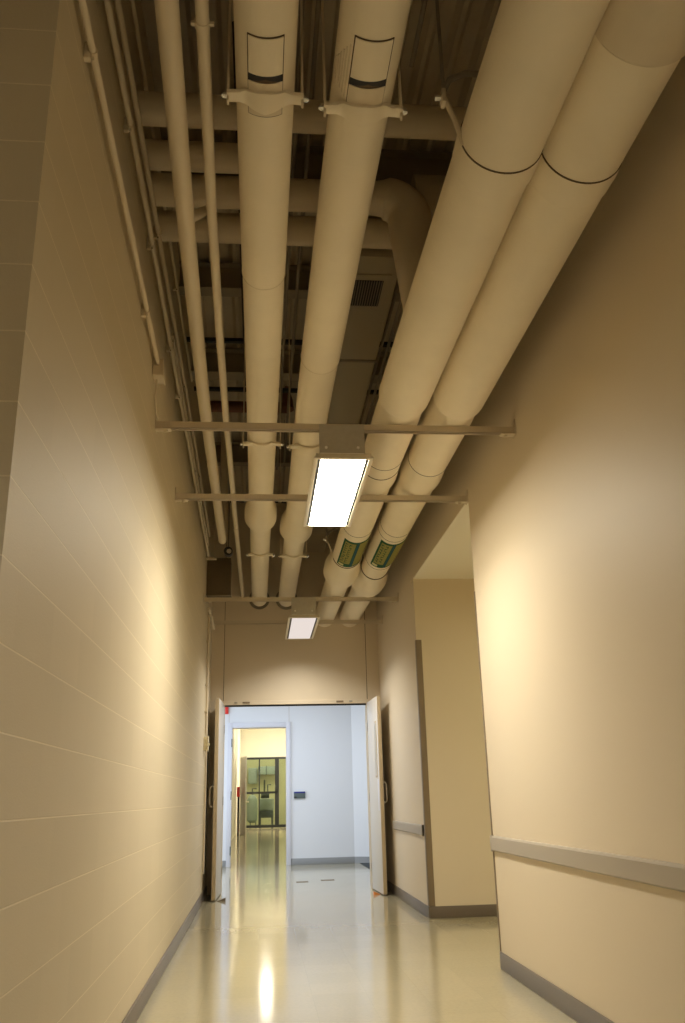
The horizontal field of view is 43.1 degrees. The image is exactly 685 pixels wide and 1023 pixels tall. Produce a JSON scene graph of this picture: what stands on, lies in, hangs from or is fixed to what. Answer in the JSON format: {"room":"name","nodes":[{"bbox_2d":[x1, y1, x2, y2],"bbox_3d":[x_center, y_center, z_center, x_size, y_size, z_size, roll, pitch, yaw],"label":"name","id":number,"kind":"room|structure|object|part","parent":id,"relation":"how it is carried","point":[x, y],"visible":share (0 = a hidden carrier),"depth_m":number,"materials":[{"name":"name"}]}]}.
{"room":"service corridor","nodes":[
{"label":"service corridor","id":0,"kind":"room"},
{"bbox_2d":[0,0,214,1022],"bbox_3d":[-1.356,0.763,6.669,0.200,4.900,9.170,0,-18,-5],"label":"wall","id":1,"kind":"structure","parent":0,"point":[104,613],"depth_m":3.08,"materials":[{"name":"beige paint"}]},
{"bbox_2d":[78,0,159,364],"bbox_3d":[-0.951,-1.280,3.827,0.046,0.142,2.401,0,-18,-5],"label":"conduit","id":2,"kind":"object","parent":1,"relation":"attached to","point":[91,54],"visible":1,"depth_m":3.43,"materials":[{"name":"beige metal"}]},
{"bbox_2d":[103,0,209,556],"bbox_3d":[-1.190,-0.795,6.342,0.048,0.272,7.501,0,-18,-5],"label":"conduit","id":3,"kind":"object","parent":1,"relation":"attached to","point":[129,126],"visible":1,"depth_m":4.40,"materials":[{"name":"beige metal"}]},
{"bbox_2d":[152,358,165,417],"bbox_3d":[-1.059,-0.710,5.001,0.060,0.285,0.206,0,-18,-5],"label":"junction box","id":4,"kind":"object","parent":1,"relation":"attached to","point":[158,371],"visible":1,"depth_m":4.95,"materials":[{"name":"beige"}]},
{"bbox_2d":[130,0,192,381],"bbox_3d":[-1.075,-1.860,5.172,0.044,0.092,4.600,0,-18,-5],"label":"conduit","id":5,"kind":"object","parent":1,"relation":"attached to","point":[133,6],"visible":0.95,"depth_m":4.69,"materials":[{"name":"beige metal"}]},
{"bbox_2d":[114,0,210,536],"bbox_3d":[-1.202,-0.998,6.487,0.048,0.188,7.651,0,-18,-5],"label":"conduit","id":6,"kind":"object","parent":1,"relation":"attached to","point":[118,5],"visible":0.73,"depth_m":4.68,"materials":[{"name":"beige metal"}]},
{"bbox_2d":[122,886,206,1022],"bbox_3d":[-1.194,3.042,5.926,0.012,0.100,9.170,0,-18,-5],"label":"baseboard","id":7,"kind":"structure","parent":1,"relation":"attached to","point":[133,1014],"depth_m":5.39,"materials":[{"name":"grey rubber"}]},
{"bbox_2d":[171,333,209,545],"bbox_3d":[-1.333,-0.397,7.809,0.044,0.196,4.451,0,-18,-5],"label":"conduit","id":8,"kind":"object","parent":1,"relation":"attached to","point":[172,334],"visible":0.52,"depth_m":6.89,"materials":[{"name":"beige"}]},
{"bbox_2d":[143,139,238,173],"bbox_3d":[-0.682,-1.860,4.554,0.708,0.152,0.152,0,-18,-5],"label":"pipe","id":9,"kind":"object","parent":1,"relation":"attached to","point":[226,154],"visible":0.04,"depth_m":4.49,"materials":[{"name":"metal"}]},
{"bbox_2d":[202,615,209,873],"bbox_3d":[-1.544,2.574,9.794,0.034,2.830,0.209,0,-18,-5],"label":"conduit","id":10,"kind":"object","parent":1,"relation":"attached to","point":[208,636],"visible":0.92,"depth_m":9.84,"materials":[{"name":"beige"}]},
{"bbox_2d":[203,736,209,751],"bbox_3d":[-1.523,2.607,9.728,0.065,0.165,0.160,0,-18,-5],"label":"switch box","id":11,"kind":"object","parent":1,"relation":"attached to","point":[206,739],"visible":1,"depth_m":9.67,"materials":[{"name":"beige plastic"}]},
{"bbox_2d":[207,607,214,629],"bbox_3d":[-1.537,1.259,10.150,0.048,0.122,0.754,0,-18,-3],"label":"conduit","id":12,"kind":"object","parent":1,"relation":"attached to","point":[210,614],"visible":1,"depth_m":10.12,"materials":[{"name":"beige"}]},
{"bbox_2d":[206,557,216,559],"bbox_3d":[-1.496,0.537,9.880,0.120,0.030,0.040,0,-18,-5],"label":"wall bracket","id":13,"kind":"object","parent":1,"relation":"attached to","point":[207,558],"visible":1,"depth_m":9.86,"materials":[{"name":"beige"}]},
{"bbox_2d":[206,558,231,596],"bbox_3d":[-1.441,0.795,10.164,0.284,0.445,0.290,0,-18,-5],"label":"box","id":14,"kind":"object","parent":1,"relation":"attached to","point":[219,570],"visible":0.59,"depth_m":10.03,"materials":[{"name":"brown metal"}]},
{"bbox_2d":[156,210,391,248],"bbox_3d":[-0.182,-1.664,5.151,1.818,0.172,0.172,0,-18,-5],"label":"pipe","id":15,"kind":"object","parent":1,"relation":"attached to","point":[301,229],"visible":0.35,"depth_m":5.06,"materials":[{"name":"metal"}]},
{"bbox_2d":[194,386,378,394],"bbox_3d":[-0.290,-1.123,8.072,2.160,0.030,0.040,0,-18,-5],"label":"bar","id":16,"kind":"object","parent":1,"relation":"attached to","point":[217,389],"visible":0.36,"depth_m":8.00,"materials":[{"name":"grey"}]},
{"bbox_2d":[186,337,392,346],"bbox_3d":[-0.209,-1.406,7.221,2.160,0.030,0.040,0,-18,-5],"label":"bar","id":17,"kind":"object","parent":1,"relation":"attached to","point":[207,339],"visible":0.07,"depth_m":7.15,"materials":[{"name":"grey"}]},
{"bbox_2d":[210,616,382,625],"bbox_3d":[-0.570,1.373,10.865,2.160,0.104,0.070,0,-18,-5],"label":"channel","id":18,"kind":"object","parent":1,"relation":"attached to","point":[377,622],"visible":0.79,"depth_m":10.83,"materials":[{"name":"beige metal"}]},
{"bbox_2d":[148,172,445,310],"bbox_3d":[-0.186,-1.457,4.751,1.738,1.024,0.265,0,-18,-5],"label":"pipe","id":19,"kind":"object","parent":1,"relation":"attached to","point":[406,208],"visible":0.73,"depth_m":4.75,"materials":[{"name":"beige metal"}]},
{"bbox_2d":[134,91,466,140],"bbox_3d":[0.049,-1.956,4.318,2.118,0.156,0.156,0,-18,-5],"label":"pipe","id":20,"kind":"object","parent":1,"relation":"attached to","point":[427,122],"visible":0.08,"depth_m":4.24,"materials":[{"name":"metal"}]},
{"bbox_2d":[203,593,398,602],"bbox_3d":[-0.451,0.965,9.637,2.160,0.104,0.070,0,-18,-5],"label":"channel","id":21,"kind":"object","parent":1,"relation":"attached to","point":[206,599],"visible":1,"depth_m":9.60,"materials":[{"name":"beige metal"}]},
{"bbox_2d":[285,598,319,638],"bbox_3d":[-0.484,1.270,10.194,0.350,0.230,1.350,0,-18,-5],"label":"hanging lamp","id":22,"kind":"object","parent":21,"relation":"hanging from","point":[303,621],"visible":1,"depth_m":9.65,"materials":[{"name":"beige"}]},
{"bbox_3d":[-0.432,1.056,9.607,0.270,0.194,0.052,0,-18,-5],"label":"mounting plate","id":23,"kind":"part","parent":22,"relation":"part of","materials":[{"name":"metal"}]},
{"bbox_2d":[175,487,467,504],"bbox_3d":[-0.140,-0.111,6.405,2.160,0.104,0.070,0,-18,-5],"label":"channel","id":24,"kind":"object","parent":1,"relation":"attached to","point":[179,497],"visible":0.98,"depth_m":6.37,"materials":[{"name":"beige metal"}]},
{"bbox_2d":[155,414,515,438],"bbox_3d":[-0.025,-0.510,5.205,2.160,0.104,0.070,0,-18,-5],"label":"channel","id":25,"kind":"object","parent":1,"relation":"attached to","point":[160,426],"visible":0.93,"depth_m":5.18,"materials":[{"name":"beige metal"}]},
{"bbox_2d":[303,424,372,526],"bbox_3d":[-0.056,-0.209,5.753,0.350,0.230,1.350,0,-18,-5],"label":"hanging lamp","id":26,"kind":"object","parent":25,"relation":"hanging from","point":[341,468],"visible":1,"depth_m":5.38,"materials":[{"name":"beige"}]},
{"bbox_3d":[-0.005,-0.419,5.176,0.270,0.194,0.052,0,-18,-5],"label":"mounting plate","id":27,"kind":"part","parent":26,"relation":"part of","materials":[{"name":"metal"}]},
{"bbox_2d":[231,729,240,840],"bbox_3d":[-3.505,8.103,27.604,0.200,4.200,26.100,0,-18,-5],"label":"wall","id":28,"kind":"structure","parent":0,"point":[236,732],"depth_m":27.57,"materials":[{"name":"beige paint"}]},
{"bbox_2d":[239,756,248,835],"bbox_3d":[-3.119,9.059,27.639,0.128,2.370,1.032,4,-19,-16],"label":"door","id":29,"kind":"structure","parent":28,"relation":"in","point":[243,760],"depth_m":27.54,"materials":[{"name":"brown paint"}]},
{"bbox_2d":[240,728,285,757],"bbox_3d":[-2.917,9.117,34.891,2.350,1.580,0.200,0,-18,-5],"label":"wall","id":30,"kind":"structure","parent":0,"point":[267,742],"depth_m":34.71,"materials":[{"name":"beige paint"}]},
{"bbox_2d":[246,759,285,824],"bbox_3d":[-3.433,12.200,40.164,2.750,4.300,0.200,0,-18,-5],"label":"wall","id":31,"kind":"structure","parent":0,"point":[269,779],"depth_m":39.90,"materials":[{"name":"beige paint"}]},
{"bbox_2d":[248,768,256,783],"bbox_3d":[-4.130,12.159,39.831,0.400,0.700,0.310,0,-18,-5],"label":"upper cabinet","id":32,"kind":"object","parent":31,"relation":"attached to","point":[252,772],"visible":1,"depth_m":39.69,"materials":[{"name":"grey"}]},
{"bbox_2d":[258,766,274,774],"bbox_3d":[-3.471,11.892,39.787,0.800,0.390,0.540,0,-18,-5],"label":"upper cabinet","id":33,"kind":"object","parent":31,"relation":"attached to","point":[264,770],"visible":0.81,"depth_m":39.55,"materials":[{"name":"grey"}]},
{"bbox_2d":[222,705,354,860],"bbox_3d":[-1.935,4.563,15.017,4.220,2.950,0.200,0,-18,-5],"label":"wall","id":34,"kind":"structure","parent":0,"point":[322,822],"depth_m":15.05,"materials":[{"name":"white paint"}]},
{"bbox_2d":[226,722,290,866],"bbox_3d":[-1.442,4.852,14.957,1.085,2.340,0.260,0,-18,-5],"label":"door frame","id":35,"kind":"structure","parent":34,"relation":"in","point":[263,725],"depth_m":14.91,"materials":[{"name":"white paint"}]},
{"bbox_2d":[294,791,304,797],"bbox_3d":[-0.739,4.875,14.902,0.195,0.110,0.038,0,-18,-5],"label":"card reader","id":36,"kind":"object","parent":34,"relation":"attached to","point":[296,794],"visible":1,"depth_m":14.89,"materials":[{"name":"plastic"}]},
{"bbox_2d":[291,857,354,864],"bbox_3d":[-0.329,5.892,14.617,1.080,0.100,0.012,0,-18,-5],"label":"baseboard","id":37,"kind":"structure","parent":34,"relation":"attached to","point":[330,860],"depth_m":14.61,"materials":[{"name":"grey"}]},
{"bbox_2d":[206,503,379,894],"bbox_3d":[0.127,2.239,11.247,7.590,4.900,0.140,0,-18,-5],"label":"wall","id":38,"kind":"structure","parent":0,"point":[258,663],"depth_m":11.24,"materials":[{"name":"beige paint"}]},
{"bbox_2d":[209,698,224,900],"bbox_3d":[-1.490,3.356,10.223,0.118,2.188,0.785,0,-18,-3],"label":"door","id":39,"kind":"structure","parent":38,"relation":"in","point":[218,799],"depth_m":10.01,"materials":[{"name":"grey paint"}]},
{"bbox_3d":[-1.502,3.271,9.946,0.061,0.250,0.020,0,-18,-3],"label":"handle","id":40,"kind":"part","parent":39,"relation":"part of","materials":[{"name":"silver metal"}]},
{"bbox_2d":[191,0,243,596],"bbox_3d":[-0.561,-1.423,3.780,0.092,0.056,16.151,0,-18,-6],"label":"pipe","id":41,"kind":"object","parent":38,"relation":"attached to","point":[202,23],"visible":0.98,"depth_m":3.89,"materials":[{"name":"beige metal"}]},
{"bbox_2d":[223,540,226,700],"bbox_3d":[-1.537,1.140,11.377,0.006,2.654,0.003,0,-18,-5],"label":"pipe","id":42,"kind":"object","parent":38,"relation":"attached to","point":[226,540],"depth_m":11.17,"materials":[{"name":"brown"}]},
{"bbox_2d":[225,703,365,706],"bbox_3d":[-0.596,2.475,11.067,1.800,0.017,0.040,0,-18,-5],"label":"trim","id":43,"kind":"structure","parent":38,"relation":"attached to","point":[363,703],"depth_m":11.05,"materials":[{"name":"black"}]},
{"bbox_2d":[221,699,372,888],"bbox_3d":[-0.574,3.494,10.762,1.900,2.245,0.180,0,-18,-5],"label":"trim","id":44,"kind":"structure","parent":38,"relation":"attached to","point":[345,701],"depth_m":11.00,"materials":[{"name":"beige paint"}]},
{"bbox_2d":[303,216,396,551],"bbox_3d":[-0.115,-0.644,8.548,0.375,0.328,6.730,0,-18,-5],"label":"air duct","id":45,"kind":"object","parent":38,"relation":"attached to","point":[376,277],"visible":0.49,"depth_m":6.26,"materials":[{"name":"beige metal"}]},
{"bbox_2d":[323,527,360,571],"bbox_3d":[-0.012,0.088,8.663,0.377,1.032,0.212,0,-18,-5],"label":"hanger","id":46,"kind":"object","parent":45,"relation":"hanging from","point":[334,563],"visible":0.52,"depth_m":8.50,"materials":[{"name":"metal"}]},
{"bbox_2d":[350,273,391,310],"bbox_3d":[0.147,-1.437,5.689,0.300,0.010,0.420,0,-18,-5],"label":"grille","id":47,"kind":"object","parent":45,"relation":"attached to","point":[372,291],"depth_m":5.67,"materials":[{"name":"metal"}]},
{"bbox_2d":[362,554,366,683],"bbox_3d":[0.287,1.152,11.549,0.006,2.654,0.003,0,-18,-5],"label":"trim","id":48,"kind":"structure","parent":38,"relation":"attached to","point":[362,554],"depth_m":11.34,"materials":[{"name":"brown"}]},
{"bbox_2d":[366,696,387,894],"bbox_3d":[0.430,3.369,10.403,0.118,2.188,0.785,1,-18,-7],"label":"door","id":49,"kind":"structure","parent":38,"relation":"in","point":[373,725],"depth_m":10.26,"materials":[{"name":"grey paint"}]},
{"bbox_3d":[0.395,2.835,10.345,0.001,0.610,0.100,1,-18,-7],"label":"pane","id":50,"kind":"part","parent":49,"relation":"part of","materials":[{"name":"glass"}]},
{"bbox_3d":[0.398,2.835,10.345,0.004,0.650,0.140,1,-18,-7],"label":"vision panel","id":51,"kind":"part","parent":49,"relation":"part of","materials":[{"name":"glass"}]},
{"bbox_3d":[0.422,3.300,10.097,0.003,0.350,0.080,1,-18,-7],"label":"push plate","id":52,"kind":"part","parent":49,"relation":"part of","materials":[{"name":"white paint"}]},
{"bbox_3d":[0.495,3.284,10.134,0.061,0.250,0.020,1,-18,-7],"label":"handle","id":53,"kind":"part","parent":49,"relation":"part of","materials":[{"name":"silver metal"}]},
{"bbox_2d":[141,0,500,502],"bbox_3d":[-1.971,-2.729,4.026,6.795,0.100,16.250,0,-18,-5],"label":"ceiling","id":54,"kind":"structure","parent":0,"point":[466,25],"depth_m":4.89,"materials":[{"name":"metal"}]},
{"bbox_2d":[154,0,227,543],"bbox_3d":[-0.562,-2.408,2.807,0.168,1.341,13.692,1,-18,-6],"label":"pipe","id":55,"kind":"object","parent":54,"relation":"hanging from","point":[167,12],"visible":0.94,"depth_m":3.94,"materials":[{"name":"beige metal"}]},
{"bbox_2d":[224,486,232,556],"bbox_3d":[-1.238,-0.173,9.479,0.094,1.367,0.090,0,-18,-5],"label":"hanger","id":56,"kind":"object","parent":54,"relation":"hanging from","point":[228,551],"visible":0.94,"depth_m":9.30,"materials":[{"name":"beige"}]},
{"bbox_3d":[-1.239,-0.217,9.499,0.015,1.270,0.015,8,-21,-27],"label":"stem","id":57,"kind":"part","parent":56,"relation":"part of","materials":[{"name":"paint"}]},
{"bbox_2d":[232,21,245,385],"bbox_3d":[-0.689,-1.880,5.957,0.024,0.362,3.800,0,-18,-5],"label":"conduit","id":58,"kind":"object","parent":54,"relation":"hanging from","point":[233,39],"visible":0.27,"depth_m":5.84,"materials":[{"name":"grey"}]},
{"bbox_2d":[206,442,291,466],"bbox_3d":[-0.466,-0.644,9.906,2.160,0.240,0.120,0,-18,-5],"label":"steel beam","id":59,"kind":"structure","parent":54,"relation":"attached to","point":[240,454],"depth_m":9.84,"materials":[{"name":"metal"}]},
{"bbox_2d":[210,386,293,412],"bbox_3d":[-0.881,-1.068,8.314,0.830,0.295,0.150,0,-18,-5],"label":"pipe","id":60,"kind":"object","parent":54,"relation":"hanging from","point":[234,406],"visible":0.52,"depth_m":8.24,"materials":[{"name":"metal"}]},
{"bbox_2d":[246,483,274,558],"bbox_3d":[-0.873,-0.210,9.236,0.299,1.465,0.100,0,-18,-5],"label":"hanger","id":61,"kind":"object","parent":54,"relation":"hanging from","point":[248,554],"visible":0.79,"depth_m":9.01,"materials":[{"name":"metal"}]},
{"bbox_2d":[221,0,308,114],"bbox_3d":[-0.296,-2.163,3.358,0.314,1.473,0.100,0,-18,-5],"label":"hanger","id":62,"kind":"object","parent":54,"relation":"hanging from","point":[262,102],"visible":1,"depth_m":3.13,"materials":[{"name":"metal"}]},
{"bbox_3d":[-0.430,-2.168,3.347,0.008,1.465,0.024,0,-18,-5],"label":"hanger rod","id":63,"kind":"part","parent":62,"relation":"part of","materials":[{"name":"beige"}]},
{"bbox_2d":[233,0,298,608],"bbox_3d":[-0.336,-1.384,3.788,0.298,0.298,16.150,0,-18,-6],"label":"pipe","id":64,"kind":"object","parent":62,"relation":"hanging from","point":[265,31],"visible":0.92,"depth_m":3.82,"materials":[{"name":"metal"}]},
{"bbox_3d":[-0.271,-1.526,3.046,0.125,0.022,0.354,0,-18,-5],"label":"access panel","id":65,"kind":"part","parent":64,"relation":"part of","materials":[{"name":"brown"}]},
{"bbox_3d":[-0.262,-1.552,2.955,0.119,0.022,0.156,0,-18,-5],"label":"panel","id":66,"kind":"part","parent":64,"relation":"part of","materials":[{"name":"fabric"}]},
{"bbox_3d":[-0.163,-2.166,3.372,0.008,1.465,0.024,0,-18,-5],"label":"hanger rod","id":67,"kind":"part","parent":62,"relation":"part of","materials":[{"name":"beige"}]},
{"bbox_2d":[179,261,399,301],"bbox_3d":[-0.150,-1.748,6.621,2.160,0.220,0.120,0,-18,-5],"label":"steel beam","id":68,"kind":"structure","parent":54,"relation":"attached to","point":[230,273],"depth_m":6.55,"materials":[{"name":"brown metal"}]},
{"bbox_2d":[240,334,283,450],"bbox_3d":[-0.591,-1.041,6.386,0.309,1.250,0.100,0,-18,-5],"label":"hanger","id":69,"kind":"object","parent":68,"relation":"hanging from","point":[259,446],"visible":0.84,"depth_m":6.21,"materials":[{"name":"metal"}]},
{"bbox_3d":[-0.721,-1.045,6.374,0.008,1.243,0.024,0,-18,-5],"label":"hanger rod","id":70,"kind":"part","parent":69,"relation":"part of","materials":[{"name":"beige"}]},
{"bbox_3d":[-0.460,-1.043,6.399,0.008,1.243,0.024,0,-18,-5],"label":"hanger rod","id":71,"kind":"part","parent":69,"relation":"part of","materials":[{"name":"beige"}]},
{"bbox_2d":[287,298,327,453],"bbox_3d":[-0.255,-1.025,6.444,0.324,1.258,0.100,0,-18,-5],"label":"hanger","id":72,"kind":"object","parent":68,"relation":"hanging from","point":[308,450],"visible":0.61,"depth_m":6.26,"materials":[{"name":"metal"}]},
{"bbox_3d":[-0.394,-1.031,6.433,0.008,1.248,0.024,0,-18,-5],"label":"hanger rod","id":73,"kind":"part","parent":72,"relation":"part of","materials":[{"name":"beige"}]},
{"bbox_2d":[191,348,389,383],"bbox_3d":[-0.271,-1.320,7.875,2.160,0.240,0.160,0,-18,-5],"label":"steel beam","id":74,"kind":"structure","parent":54,"relation":"attached to","point":[234,357],"depth_m":7.81,"materials":[{"name":"brown metal"}]},
{"bbox_2d":[276,0,304,469],"bbox_3d":[-0.407,-1.736,6.254,0.024,0.462,6.800,0,-18,-5],"label":"conduit","id":75,"kind":"object","parent":54,"relation":"hanging from","point":[298,63],"visible":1,"depth_m":5.69,"materials":[{"name":"metal"}]},
{"bbox_2d":[279,449,308,560],"bbox_3d":[-0.529,-0.195,9.296,0.314,1.473,0.100,0,-18,-5],"label":"hanger","id":76,"kind":"object","parent":54,"relation":"hanging from","point":[293,558],"visible":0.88,"depth_m":9.09,"materials":[{"name":"metal"}]},
{"bbox_3d":[-0.663,-0.200,9.284,0.008,1.465,0.024,0,-18,-5],"label":"hanger rod","id":77,"kind":"part","parent":76,"relation":"part of","materials":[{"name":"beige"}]},
{"bbox_2d":[283,0,320,467],"bbox_3d":[-0.332,-1.750,6.265,0.024,0.432,6.800,0,-18,-5],"label":"conduit","id":78,"kind":"object","parent":54,"relation":"hanging from","point":[318,2],"visible":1,"depth_m":4.97,"materials":[{"name":"metal"}]},
{"bbox_2d":[161,139,452,184],"bbox_3d":[-0.034,-2.119,5.412,2.160,0.280,0.120,0,-18,-5],"label":"steel beam","id":79,"kind":"structure","parent":54,"relation":"attached to","point":[401,165],"depth_m":5.45,"materials":[{"name":"metal"}]},
{"bbox_2d":[318,0,407,127],"bbox_3d":[0.059,-2.147,3.419,0.330,1.481,0.100,0,-18,-5],"label":"hanger","id":80,"kind":"object","parent":54,"relation":"hanging from","point":[363,115],"visible":1,"depth_m":3.19,"materials":[{"name":"metal"}]},
{"bbox_3d":[-0.082,-2.153,3.408,0.008,1.470,0.024,0,-18,-5],"label":"hanger rod","id":81,"kind":"part","parent":80,"relation":"part of","materials":[{"name":"beige"}]},
{"bbox_2d":[276,0,410,609],"bbox_3d":[-0.006,-1.382,3.820,0.320,0.320,16.150,0,-18,-5],"label":"pipe","id":82,"kind":"object","parent":80,"relation":"hanging from","point":[370,33],"visible":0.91,"depth_m":3.79,"materials":[{"name":"metal"}]},
{"bbox_3d":[0.090,-1.522,3.061,0.137,0.023,0.359,0,-18,-5],"label":"access panel","id":83,"kind":"part","parent":82,"relation":"part of","materials":[{"name":"brown"}]},
{"bbox_3d":[0.099,-1.548,2.973,0.129,0.023,0.166,0,-18,-5],"label":"panel","id":84,"kind":"part","parent":82,"relation":"part of","materials":[{"name":"fabric"}]},
{"bbox_3d":[0.201,-2.151,3.434,0.008,1.470,0.024,0,-18,-5],"label":"hanger rod","id":85,"kind":"part","parent":80,"relation":"part of","materials":[{"name":"beige"}]},
{"bbox_2d":[359,280,398,423],"bbox_3d":[0.201,-1.188,7.876,0.024,0.512,4.900,0,-18,-5],"label":"conduit","id":86,"kind":"object","parent":54,"relation":"hanging from","point":[397,286],"visible":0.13,"depth_m":6.78,"materials":[{"name":"metal"}]},
{"bbox_2d":[364,297,401,433],"bbox_3d":[0.260,-1.197,7.885,0.024,0.492,4.900,0,-18,-5],"label":"conduit","id":87,"kind":"object","parent":54,"relation":"hanging from","point":[400,303],"visible":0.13,"depth_m":7.00,"materials":[{"name":"metal"}]},
{"bbox_2d":[409,0,427,67],"bbox_3d":[0.400,-2.644,3.406,0.024,0.562,1.700,0,-18,-5],"label":"conduit","id":88,"kind":"object","parent":54,"relation":"hanging from","point":[423,2],"visible":1,"depth_m":3.93,"materials":[{"name":"metal"}]},
{"bbox_2d":[434,0,542,199],"bbox_3d":[0.517,-2.018,3.425,0.403,1.745,0.212,0,-18,-5],"label":"hanger","id":89,"kind":"object","parent":54,"relation":"hanging from","point":[482,181],"visible":0.52,"depth_m":3.17,"materials":[{"name":"metal"}]},
{"bbox_3d":[0.354,-2.199,3.391,0.013,1.415,0.013,8,-21,-27],"label":"hanger rod","id":90,"kind":"part","parent":89,"relation":"part of","materials":[{"name":"paint"}]},
{"bbox_2d":[316,0,609,626],"bbox_3d":[0.499,-1.146,3.790,0.380,0.373,16.150,0,-18,-5],"label":"pipe","id":91,"kind":"object","parent":89,"relation":"hanging from","point":[535,51],"visible":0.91,"depth_m":3.41,"materials":[{"name":"metal"}]},
{"bbox_2d":[531,153,622,208],"bbox_3d":[0.862,-1.997,3.508,0.326,1.748,0.163,0,-18,-5],"label":"hanger","id":92,"kind":"object","parent":54,"relation":"hanging from","point":[562,191],"visible":0.36,"depth_m":3.22,"materials":[{"name":"metal"}]},
{"bbox_2d":[339,0,684,626],"bbox_3d":[0.659,-0.138,6.851,0.625,0.378,9.761,0,-18,-5],"label":"pipe","id":93,"kind":"object","parent":92,"relation":"hanging from","point":[636,47],"visible":0.95,"depth_m":3.52,"materials":[{"name":"metal"}]},
{"bbox_2d":[136,824,577,1022],"bbox_3d":[-1.160,6.866,17.182,11.000,0.100,47.000,0,-18,-5],"label":"floor","id":94,"kind":"structure","parent":0,"point":[279,948],"depth_m":5.97,"materials":[{"name":"tile"}]},
{"bbox_2d":[237,787,239,835],"bbox_3d":[-3.320,9.530,27.570,0.090,1.460,0.140,0,-18,-5],"label":"post","id":95,"kind":"object","parent":94,"relation":"on","point":[238,788],"visible":1,"depth_m":27.54,"materials":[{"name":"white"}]},
{"bbox_3d":[-3.312,9.673,27.523,0.060,1.160,0.100,0,-18,-5],"label":"post","id":96,"kind":"part","parent":95,"relation":"part of","materials":[{"name":"black"}]},
{"bbox_2d":[247,788,257,824],"bbox_3d":[-3.729,12.220,35.790,0.440,1.530,0.440,0,-18,-5],"label":"storage tank","id":97,"kind":"object","parent":94,"relation":"on","point":[252,805],"visible":0.92,"depth_m":35.60,"materials":[{"name":"grey"}]},
{"bbox_2d":[239,757,285,827],"bbox_3d":[-2.859,11.050,34.147,2.350,2.640,0.100,0,-18,-5],"label":"glass screen","id":98,"kind":"object","parent":94,"relation":"on","point":[276,791],"visible":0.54,"depth_m":34.06,"materials":[{"name":"black"}]},
{"bbox_2d":[260,780,273,824],"bbox_3d":[-3.206,12.245,36.414,0.640,1.850,0.700,0,-18,-5],"label":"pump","id":99,"kind":"object","parent":94,"relation":"on","point":[266,805],"visible":0.7,"depth_m":36.04,"materials":[{"name":"grey"}]},
{"bbox_3d":[-3.249,11.899,36.367,0.340,0.260,0.260,0,-18,-5],"label":"motor","id":100,"kind":"part","parent":99,"relation":"part of","materials":[{"name":"grey"}]},
{"bbox_3d":[-3.195,12.668,36.275,0.600,0.280,0.600,0,-18,-5],"label":"frame","id":101,"kind":"part","parent":99,"relation":"part of","materials":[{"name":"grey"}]},
{"bbox_2d":[361,863,369,868],"bbox_3d":[1.380,5.446,13.243,1.900,0.006,3.000,0,-18,-5],"label":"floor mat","id":102,"kind":"object","parent":94,"relation":"on","point":[367,865],"visible":0.15,"depth_m":14.17,"materials":[{"name":"grey"}]},
{"bbox_2d":[351,705,368,856],"bbox_3d":[0.830,4.486,14.991,1.498,2.950,0.181,-8,-19,18],"label":"wall","id":103,"kind":"structure","parent":0,"point":[358,730],"depth_m":15.02,"materials":[{"name":"white paint"}]},
{"bbox_2d":[355,857,369,862],"bbox_3d":[0.873,5.805,14.443,1.419,0.100,0.012,-8,-19,18],"label":"baseboard","id":104,"kind":"structure","parent":103,"relation":"attached to","point":[357,859],"depth_m":14.62,"materials":[{"name":"grey"}]},
{"bbox_2d":[413,503,473,578],"bbox_3d":[3.047,0.308,7.837,4.460,0.010,2.450,0,-18,-5],"label":"ceiling","id":105,"kind":"structure","parent":0,"point":[451,557],"depth_m":7.96,"materials":[{"name":"white paint"}]},
{"bbox_2d":[410,579,495,905],"bbox_3d":[2.963,2.220,8.595,4.460,3.140,0.200,0,-18,-5],"label":"wall","id":106,"kind":"structure","parent":0,"point":[443,616],"depth_m":8.32,"materials":[{"name":"beige paint"}]},
{"bbox_2d":[415,640,434,906],"bbox_3d":[0.779,2.428,8.233,0.058,2.420,0.056,0,-18,-5],"label":"guard","id":107,"kind":"object","parent":106,"relation":"attached to","point":[418,644],"visible":1,"depth_m":8.18,"materials":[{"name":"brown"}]},
{"bbox_2d":[430,904,496,918],"bbox_3d":[3.008,3.629,8.018,4.460,0.100,0.012,0,-18,-5],"label":"baseboard","id":108,"kind":"structure","parent":106,"relation":"attached to","point":[461,911],"depth_m":7.83,"materials":[{"name":"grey rubber"}]},
{"bbox_2d":[374,56,684,1022],"bbox_3d":[1.316,-0.336,3.546,0.200,4.900,16.250,0,-18,-5],"label":"wall","id":109,"kind":"structure","parent":0,"point":[577,518],"depth_m":4.08,"materials":[{"name":"beige paint"}]},
{"bbox_2d":[387,880,429,918],"bbox_3d":[0.655,4.054,9.128,0.012,0.100,2.820,0,-18,-5],"label":"baseboard","id":110,"kind":"structure","parent":109,"relation":"attached to","point":[409,899],"depth_m":8.75,"materials":[{"name":"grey rubber"}]},
{"bbox_2d":[393,820,423,835],"bbox_3d":[0.667,3.281,9.000,0.022,0.101,1.890,0,-18,-5],"label":"rail","id":111,"kind":"object","parent":109,"relation":"attached to","point":[413,828],"visible":1,"depth_m":8.79,"materials":[{"name":"beige"}]},
{"bbox_2d":[474,591,500,950],"bbox_3d":[1.019,1.688,5.886,0.086,2.340,0.020,0,-18,-5],"label":"guard","id":112,"kind":"object","parent":109,"relation":"attached to","point":[474,591],"visible":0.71,"depth_m":5.86,"materials":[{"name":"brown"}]},
{"bbox_2d":[500,951,613,1022],"bbox_3d":[1.505,1.116,0.302,0.012,0.100,11.000,0,-18,-5],"label":"baseboard","id":113,"kind":"structure","parent":109,"relation":"attached to","point":[580,1012],"depth_m":4.51,"materials":[{"name":"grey rubber"}]},
{"bbox_2d":[490,835,684,891],"bbox_3d":[1.484,0.457,0.517,0.022,0.101,10.994,0,-18,-5],"label":"rail","id":114,"kind":"object","parent":109,"relation":"attached to","point":[668,875],"visible":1,"depth_m":3.85,"materials":[{"name":"beige"}]}
]}

